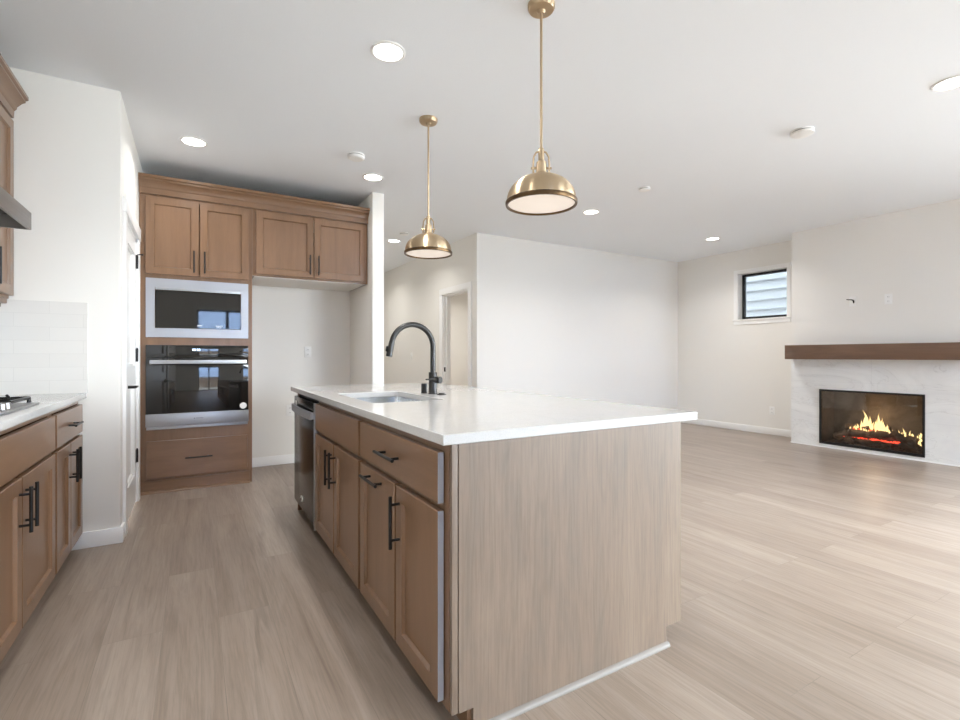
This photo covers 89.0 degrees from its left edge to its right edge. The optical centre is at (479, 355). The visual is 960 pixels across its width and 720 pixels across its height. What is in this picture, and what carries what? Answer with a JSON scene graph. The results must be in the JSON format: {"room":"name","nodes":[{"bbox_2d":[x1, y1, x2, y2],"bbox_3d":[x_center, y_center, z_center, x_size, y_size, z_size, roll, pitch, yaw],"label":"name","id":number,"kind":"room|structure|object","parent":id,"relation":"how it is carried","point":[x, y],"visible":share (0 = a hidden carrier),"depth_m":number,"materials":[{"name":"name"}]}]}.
{"room":"open-plan kitchen","nodes":[
{"label":"open-plan kitchen","id":0,"kind":"room"},
{"bbox_2d":[9,67,122,531],"bbox_3d":[-2.634,-0.237,2.777,0.965,2.745,0.115,0,0,-30],"label":"wall","id":1,"kind":"structure","parent":0,"point":[68,135],"depth_m":2.88,"materials":[{"name":"white paint"}]},
{"bbox_2d":[0,299,87,394],"bbox_3d":[-2.601,-0.047,2.724,0.651,0.532,0.009,0,0,-30],"label":"backsplash","id":2,"kind":"structure","parent":1,"relation":"attached to","point":[44,344],"depth_m":2.78,"materials":[{"name":"white tile"}]},
{"bbox_2d":[71,527,122,550],"bbox_3d":[-2.289,1.087,2.904,0.269,0.095,0.014,0,0,-30],"label":"baseboard","id":3,"kind":"structure","parent":1,"relation":"attached to","point":[89,539],"depth_m":2.91,"materials":[{"name":"white wood"}]},
{"bbox_2d":[123,102,142,237],"bbox_3d":[-2.750,-0.237,3.816,0.115,2.745,1.795,0,0,-30],"label":"wall","id":4,"kind":"structure","parent":0,"point":[131,162],"depth_m":3.44,"materials":[{"name":"white paint"}]},
{"bbox_2d":[121,522,124,540],"bbox_3d":[-2.207,1.087,3.018,0.014,0.095,0.100,0,0,-30],"label":"baseboard","id":5,"kind":"structure","parent":4,"relation":"attached to","point":[123,523],"depth_m":3.01,"materials":[{"name":"white wood"}]},
{"bbox_2d":[122,195,140,535],"bbox_3d":[-2.519,0.066,3.444,0.137,2.138,0.966,0,0,-30],"label":"door frame","id":6,"kind":"structure","parent":4,"relation":"in","point":[129,219],"depth_m":3.13,"materials":[{"name":"white wood"}]},
{"bbox_2d":[128,227,142,519],"bbox_3d":[-2.474,0.120,3.484,0.097,2.005,0.752,0,0,-30],"label":"door","id":7,"kind":"structure","parent":6,"relation":"attached to","point":[132,257],"depth_m":3.67,"materials":[{"name":"white wood"}]},
{"bbox_2d":[252,285,349,457],"bbox_3d":[-2.305,-0.237,5.047,1.897,2.745,0.120,0,0,-30],"label":"wall","id":8,"kind":"structure","parent":0,"point":[285,321],"depth_m":5.15,"materials":[{"name":"white paint"}]},
{"bbox_2d":[252,454,293,466],"bbox_3d":[-1.911,1.087,5.201,1.060,0.095,0.014,0,0,-30],"label":"baseboard","id":9,"kind":"structure","parent":8,"relation":"attached to","point":[280,459],"depth_m":5.05,"materials":[{"name":"white wood"}]},
{"bbox_2d":[286,405,293,415],"bbox_3d":[-2.004,0.575,5.149,0.072,0.116,0.008,0,0,-30],"label":"outlet","id":10,"kind":"object","parent":8,"relation":"attached to","point":[289,412],"visible":0.9,"depth_m":5.14,"materials":[{"name":"white plastic"}]},
{"bbox_2d":[304,347,310,356],"bbox_3d":[-1.847,-0.040,5.241,0.072,0.116,0.008,0,0,-30],"label":"wall outlet","id":11,"kind":"object","parent":8,"relation":"attached to","point":[307,350],"visible":1,"depth_m":5.24,"materials":[{"name":"white plastic"}]},
{"bbox_2d":[252,208,366,291],"bbox_3d":[-1.736,-1.021,4.902,1.058,0.608,0.698,0,0,-30],"label":"upper cabinet","id":12,"kind":"object","parent":8,"relation":"attached to","point":[289,250],"visible":0.98,"depth_m":4.64,"materials":[{"name":"brown wood"}]},
{"bbox_2d":[350,192,383,384],"bbox_3d":[-2.175,-0.237,6.821,0.118,2.745,4.630,0,0,-30],"label":"wall partition","id":13,"kind":"structure","parent":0,"point":[366,301],"depth_m":4.85,"materials":[{"name":"white paint"}]},
{"bbox_2d":[384,234,472,386],"bbox_3d":[-0.974,-0.237,8.088,0.120,2.745,3.660,0,0,-30],"label":"wall","id":14,"kind":"structure","parent":0,"point":[411,289],"depth_m":8.03,"materials":[{"name":"white paint"}]},
{"bbox_2d":[439,281,471,386],"bbox_3d":[-0.308,0.073,6.931,0.140,2.123,0.970,0,0,-30],"label":"hall doorway","id":15,"kind":"structure","parent":14,"relation":"in","point":[444,300],"depth_m":7.25,"materials":[{"name":"white wood"}]},
{"bbox_2d":[451,293,467,385],"bbox_3d":[-0.055,-0.237,8.627,2.010,2.745,3.660,0,0,-30],"label":"wall","id":16,"kind":"structure","parent":0,"point":[459,303],"depth_m":9.73,"materials":[{"name":"white paint"}]},
{"bbox_2d":[0,0,959,272],"bbox_3d":[0.885,-1.670,4.402,8.780,0.120,12.300,0,0,-30],"label":"ceiling","id":17,"kind":"structure","parent":0,"point":[697,103],"depth_m":3.14,"materials":[{"name":"white paint"}]},
{"bbox_2d":[179,136,207,146],"bbox_3d":[-2.149,-1.606,3.666,0.184,0.008,0.184,0,0,-30],"label":"recessed light","id":18,"kind":"object","parent":17,"relation":"in","point":[188,140],"visible":1,"depth_m":3.66,"materials":[{"name":"white plastic"}]},
{"bbox_2d":[347,151,364,161],"bbox_3d":[-0.994,-1.593,3.915,0.136,0.035,0.136,0,0,-30],"label":"smoke detector","id":19,"kind":"object","parent":17,"relation":"attached to","point":[354,156],"visible":1,"depth_m":3.88,"materials":[{"name":"white plastic"}]},
{"bbox_2d":[362,173,382,180],"bbox_3d":[-0.964,-1.606,4.396,0.184,0.008,0.184,0,0,-30],"label":"recessed light","id":20,"kind":"object","parent":17,"relation":"in","point":[369,176],"visible":1,"depth_m":4.39,"materials":[{"name":"white plastic"}]},
{"bbox_2d":[370,40,405,62],"bbox_3d":[-0.486,-1.606,2.584,0.184,0.008,0.184,0,0,-30],"label":"recessed light","id":21,"kind":"object","parent":17,"relation":"in","point":[387,51],"visible":1,"depth_m":2.58,"materials":[{"name":"white plastic"}]},
{"bbox_2d":[387,239,399,242],"bbox_3d":[-1.204,-1.606,6.829,0.184,0.008,0.184,0,0,-30],"label":"recessed light","id":22,"kind":"object","parent":17,"relation":"in","point":[389,240],"visible":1,"depth_m":6.80,"materials":[{"name":"white plastic"}]},
{"bbox_2d":[399,232,408,235],"bbox_3d":[-0.998,-1.599,6.416,0.120,0.023,0.120,0,0,-30],"label":"smoke detector","id":23,"kind":"object","parent":17,"relation":"attached to","point":[400,233],"visible":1,"depth_m":6.39,"materials":[{"name":"white plastic"}]},
{"bbox_2d":[404,115,452,258],"bbox_3d":[-0.351,-1.149,3.324,0.328,0.921,0.328,0,0,-30],"label":"pendant light","id":24,"kind":"object","parent":17,"relation":"hanging from","point":[426,245],"visible":1,"depth_m":3.27,"materials":[{"name":"gold metal"}]},
{"bbox_2d":[406,250,449,257],"bbox_3d":[-0.351,-0.696,3.324,0.304,0.013,0.304,0,0,-30],"label":"diffuser","id":25,"kind":"object","parent":24,"relation":"attached to","point":[410,253],"depth_m":3.32,"materials":[{"name":"beige glass"}]},
{"bbox_2d":[505,0,577,215],"bbox_3d":[0.281,-1.149,2.240,0.328,0.921,0.328,0,0,-30],"label":"pendant light","id":26,"kind":"object","parent":17,"relation":"hanging from","point":[540,193],"visible":1,"depth_m":2.20,"materials":[{"name":"gold metal"}]},
{"bbox_2d":[508,194,574,212],"bbox_3d":[0.281,-0.696,2.240,0.304,0.013,0.304,0,0,-30],"label":"diffuser","id":27,"kind":"object","parent":26,"relation":"attached to","point":[517,203],"depth_m":2.21,"materials":[{"name":"beige glass"}]},
{"bbox_2d":[583,209,598,214],"bbox_3d":[1.241,-1.606,5.457,0.184,0.008,0.184,0,0,-30],"label":"recessed light","id":28,"kind":"object","parent":17,"relation":"in","point":[590,211],"visible":1,"depth_m":5.43,"materials":[{"name":"white plastic"}]},
{"bbox_2d":[639,186,650,191],"bbox_3d":[1.583,-1.599,4.695,0.110,0.023,0.110,0,0,-30],"label":"smoke detector","id":29,"kind":"object","parent":17,"relation":"attached to","point":[645,188],"visible":1,"depth_m":4.67,"materials":[{"name":"white plastic"}]},
{"bbox_2d":[705,237,719,240],"bbox_3d":[3.197,-1.606,6.708,0.184,0.008,0.184,0,0,-30],"label":"recessed light","id":30,"kind":"object","parent":17,"relation":"in","point":[710,238],"visible":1,"depth_m":6.69,"materials":[{"name":"white plastic"}]},
{"bbox_2d":[790,126,814,138],"bbox_3d":[2.308,-1.595,3.498,0.150,0.031,0.150,0,0,-30],"label":"smoke detector","id":31,"kind":"object","parent":17,"relation":"attached to","point":[802,132],"visible":1,"depth_m":3.47,"materials":[{"name":"white plastic"}]},
{"bbox_2d":[931,74,959,91],"bbox_3d":[2.781,-1.606,2.878,0.184,0.008,0.184,0,0,-30],"label":"recessed light","id":32,"kind":"object","parent":17,"relation":"in","point":[953,82],"visible":1,"depth_m":2.89,"materials":[{"name":"white plastic"}]},
{"bbox_2d":[0,422,959,719],"bbox_3d":[0.885,1.195,4.402,8.780,0.120,12.300,0,0,-30],"label":"floor","id":33,"kind":"structure","parent":0,"point":[818,583],"depth_m":2.11,"materials":[{"name":"brown wood"}]},
{"bbox_2d":[0,413,54,662],"bbox_3d":[-1.988,0.692,1.705,0.664,0.886,1.052,0,0,-30],"label":"base cabinet","id":34,"kind":"object","parent":33,"relation":"on","point":[27,468],"visible":0.97,"depth_m":1.88,"materials":[{"name":"brown wood"}]},
{"bbox_2d":[0,393,86,430],"bbox_3d":[-2.171,0.234,1.978,0.651,0.030,1.728,0,0,-30],"label":"countertop","id":35,"kind":"structure","parent":34,"relation":"on","point":[48,402],"depth_m":2.19,"materials":[{"name":"white stone"}]},
{"bbox_2d":[0,394,39,415],"bbox_3d":[-1.985,0.193,1.688,0.522,0.053,0.880,0,0,-30],"label":"gas cooktop","id":36,"kind":"object","parent":35,"relation":"in","point":[8,404],"visible":1,"depth_m":2.01,"materials":[{"name":"silver metal"}]},
{"bbox_2d":[49,401,83,573],"bbox_3d":[-2.423,0.692,2.446,0.664,0.886,0.665,0,0,-30],"label":"base cabinet","id":37,"kind":"object","parent":33,"relation":"on","point":[68,451],"visible":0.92,"depth_m":2.53,"materials":[{"name":"brown wood"}]},
{"bbox_2d":[139,193,251,495],"bbox_3d":[-2.553,-0.095,4.424,0.834,2.460,0.700,0,0,-30],"label":"tall cabinet","id":38,"kind":"object","parent":33,"relation":"on","point":[182,239],"visible":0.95,"depth_m":4.14,"materials":[{"name":"brown wood"}]},
{"bbox_2d":[145,345,248,429],"bbox_3d":[-2.521,0.260,4.381,0.760,0.697,0.636,0,0,-30],"label":"wall oven","id":39,"kind":"object","parent":38,"relation":"in","point":[188,386],"visible":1,"depth_m":4.14,"materials":[{"name":"black glass"}]},
{"bbox_2d":[146,277,247,338],"bbox_3d":[-2.488,-0.397,4.325,0.758,0.485,0.386,0,0,-30],"label":"microwave","id":40,"kind":"object","parent":38,"relation":"in","point":[175,313],"visible":1,"depth_m":4.16,"materials":[{"name":"silver metal"}]},
{"bbox_2d":[138,172,369,223],"bbox_3d":[-1.938,-1.396,4.421,1.895,0.142,0.096,0,0,-30],"label":"crown molding","id":41,"kind":"structure","parent":38,"relation":"attached to","point":[152,184],"depth_m":4.33,"materials":[{"name":"brown wood"}]},
{"bbox_2d":[292,394,318,530],"bbox_3d":[-0.930,0.703,3.416,0.649,0.865,0.690,0,0,-30],"label":"dishwasher","id":42,"kind":"object","parent":33,"relation":"on","point":[303,407],"visible":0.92,"depth_m":3.21,"materials":[{"name":"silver metal"}]},
{"bbox_2d":[315,401,363,588],"bbox_3d":[-0.515,0.699,2.704,0.664,0.872,0.917,0,0,-30],"label":"base cabinet","id":43,"kind":"object","parent":33,"relation":"on","point":[338,459],"visible":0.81,"depth_m":2.48,"materials":[{"name":"brown wood"}]},
{"bbox_2d":[359,417,470,719],"bbox_3d":[-0.071,0.699,1.947,0.664,0.872,0.837,0,0,-30],"label":"base cabinet","id":44,"kind":"object","parent":33,"relation":"on","point":[405,477],"visible":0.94,"depth_m":1.67,"materials":[{"name":"brown wood"}]},
{"bbox_2d":[450,421,680,719],"bbox_3d":[0.361,0.699,1.697,1.027,0.872,0.029,0,0,-30],"label":"island end panel","id":45,"kind":"object","parent":33,"relation":"on","point":[565,548],"visible":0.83,"depth_m":1.64,"materials":[{"name":"grey wood"}]},
{"bbox_2d":[791,441,959,466],"bbox_3d":[4.521,1.127,5.641,0.014,0.016,1.761,0,0,-30],"label":"strip","id":46,"kind":"object","parent":33,"relation":"on","point":[791,441],"visible":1,"depth_m":5.55,"materials":[{"name":"white wood"}]},
{"bbox_3d":[-0.390,0.699,3.658,0.465,0.872,0.824,0,0,-30],"label":"base cabinet","id":47,"kind":"object","parent":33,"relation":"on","visible":0},
{"bbox_2d":[291,382,696,445],"bbox_3d":[-0.261,0.246,2.824,1.159,0.032,2.584,0,0,-30],"label":"countertop","id":48,"kind":"structure","parent":47,"relation":"on","point":[465,414],"depth_m":1.98,"materials":[{"name":"white stone"}]},
{"bbox_2d":[355,396,419,402],"bbox_3d":[-0.525,0.367,2.767,0.428,0.208,0.741,0,0,-30],"label":"sink","id":49,"kind":"object","parent":48,"relation":"in","point":[388,399],"visible":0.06,"depth_m":3.11,"materials":[{"name":"silver metal"}]},
{"bbox_2d":[385,322,441,393],"bbox_3d":[-0.374,0.015,2.850,0.344,0.430,0.132,0,0,-30],"label":"faucet","id":50,"kind":"object","parent":48,"relation":"on","point":[433,379],"visible":0.98,"depth_m":2.92,"materials":[{"name":"metal"}]},
{"bbox_2d":[421,383,427,392],"bbox_3d":[-0.343,0.200,3.001,0.042,0.060,0.042,0,0,-30],"label":"air gap cap","id":51,"kind":"object","parent":48,"relation":"on","point":[423,385],"visible":0.94,"depth_m":2.98,"materials":[{"name":"metal"}]},
{"bbox_2d":[473,233,677,409],"bbox_3d":[1.716,-0.237,7.474,4.140,2.745,0.120,0,0,-30],"label":"wall","id":52,"kind":"structure","parent":0,"point":[550,319],"depth_m":7.23,"materials":[{"name":"white paint"}]},
{"bbox_2d":[678,240,791,429],"bbox_3d":[5.525,-0.237,4.931,0.160,2.745,8.120,0,0,-30],"label":"wall","id":53,"kind":"structure","parent":0,"point":[728,372],"depth_m":7.63,"materials":[{"name":"white paint"}]},
{"bbox_2d":[681,419,790,436],"bbox_3d":[3.922,1.087,7.493,0.014,0.095,2.051,0,0,-30],"label":"baseboard","id":54,"kind":"structure","parent":53,"relation":"attached to","point":[765,430],"depth_m":7.39,"materials":[{"name":"white wood"}]},
{"bbox_2d":[732,262,791,324],"bbox_3d":[4.181,-0.888,7.194,0.190,0.827,0.851,0,0,-30],"label":"window","id":55,"kind":"structure","parent":53,"relation":"in","point":[740,318],"depth_m":7.29,"materials":[{"name":"white wood"}]},
{"bbox_2d":[769,406,774,414],"bbox_3d":[4.200,0.790,7.024,0.008,0.116,0.072,0,0,-30],"label":"wall outlet","id":56,"kind":"object","parent":53,"relation":"attached to","point":[771,409],"visible":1,"depth_m":7.02,"materials":[{"name":"white plastic"}]},
{"bbox_2d":[792,198,959,344],"bbox_3d":[4.709,-0.237,5.748,0.420,2.745,1.755,0,0,-30],"label":"wall","id":57,"kind":"structure","parent":0,"point":[912,255],"depth_m":5.58,"materials":[{"name":"white paint"}]},
{"bbox_2d":[846,296,855,306],"bbox_3d":[4.407,-0.645,5.795,0.055,0.116,0.083,0,0,-30],"label":"cable plate","id":58,"kind":"object","parent":57,"relation":"attached to","point":[852,300],"visible":1,"depth_m":5.80,"materials":[{"name":"white plastic"}]},
{"bbox_2d":[819,389,924,457],"bbox_3d":[4.637,0.752,5.741,0.336,0.674,1.021,0,0,-30],"label":"electric fireplace","id":59,"kind":"object","parent":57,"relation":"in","point":[875,421],"visible":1,"depth_m":5.78,"materials":[{"name":"black glass"}]},
{"bbox_2d":[785,342,959,359],"bbox_3d":[4.457,-0.046,5.576,0.190,0.178,1.773,0,0,-30],"label":"mantel shelf","id":60,"kind":"object","parent":57,"relation":"attached to","point":[945,350],"visible":1,"depth_m":5.43,"materials":[{"name":"brown wood"}]},
{"bbox_2d":[791,359,959,464],"bbox_3d":[4.523,0.582,5.639,0.012,1.075,1.755,0,0,-30],"label":"fireplace surround","id":61,"kind":"object","parent":57,"relation":"attached to","point":[938,380],"visible":0.9,"depth_m":5.47,"materials":[{"name":"white stone"}]},
{"bbox_2d":[885,294,891,303],"bbox_3d":[4.604,-0.640,5.504,0.008,0.116,0.072,0,0,-30],"label":"wall outlet","id":62,"kind":"object","parent":57,"relation":"attached to","point":[888,297],"visible":1,"depth_m":5.50,"materials":[{"name":"white plastic"}]},
{"bbox_3d":[-1.373,-0.238,-0.179,0.150,2.745,6.280,0,0,-30],"label":"wall","id":63,"kind":"structure","parent":0,"visible":0},
{"bbox_2d":[0,54,28,306],"bbox_3d":[-2.533,-0.864,2.341,0.394,1.187,0.736,0,0,-30],"label":"upper cabinet","id":64,"kind":"object","parent":63,"relation":"attached to","point":[12,94],"visible":0.95,"depth_m":2.63,"materials":[{"name":"brown wood"}]},
{"bbox_2d":[0,186,30,229],"bbox_3d":[-2.041,-1.087,1.670,0.568,1.041,0.905,0,0,-30],"label":"range hood","id":65,"kind":"object","parent":63,"relation":"attached to","point":[13,214],"visible":1,"depth_m":2.08,"materials":[{"name":"grey metal"}]},
{"label":"outside","id":66,"kind":"structure","parent":0,"visible":0},
{"bbox_3d":[8.115,1.360,11.249,10.620,0.150,16.800,0,0,-30],"label":"ground","id":67,"kind":"structure","parent":66,"visible":0},
{"bbox_2d":[746,272,786,316],"bbox_3d":[4.504,-1.830,10.291,0.220,6.230,8.800,0,0,-30],"label":"house","id":68,"kind":"structure","parent":67,"relation":"on","point":[766,295],"depth_m":8.88,"materials":[{"name":"white paint"}]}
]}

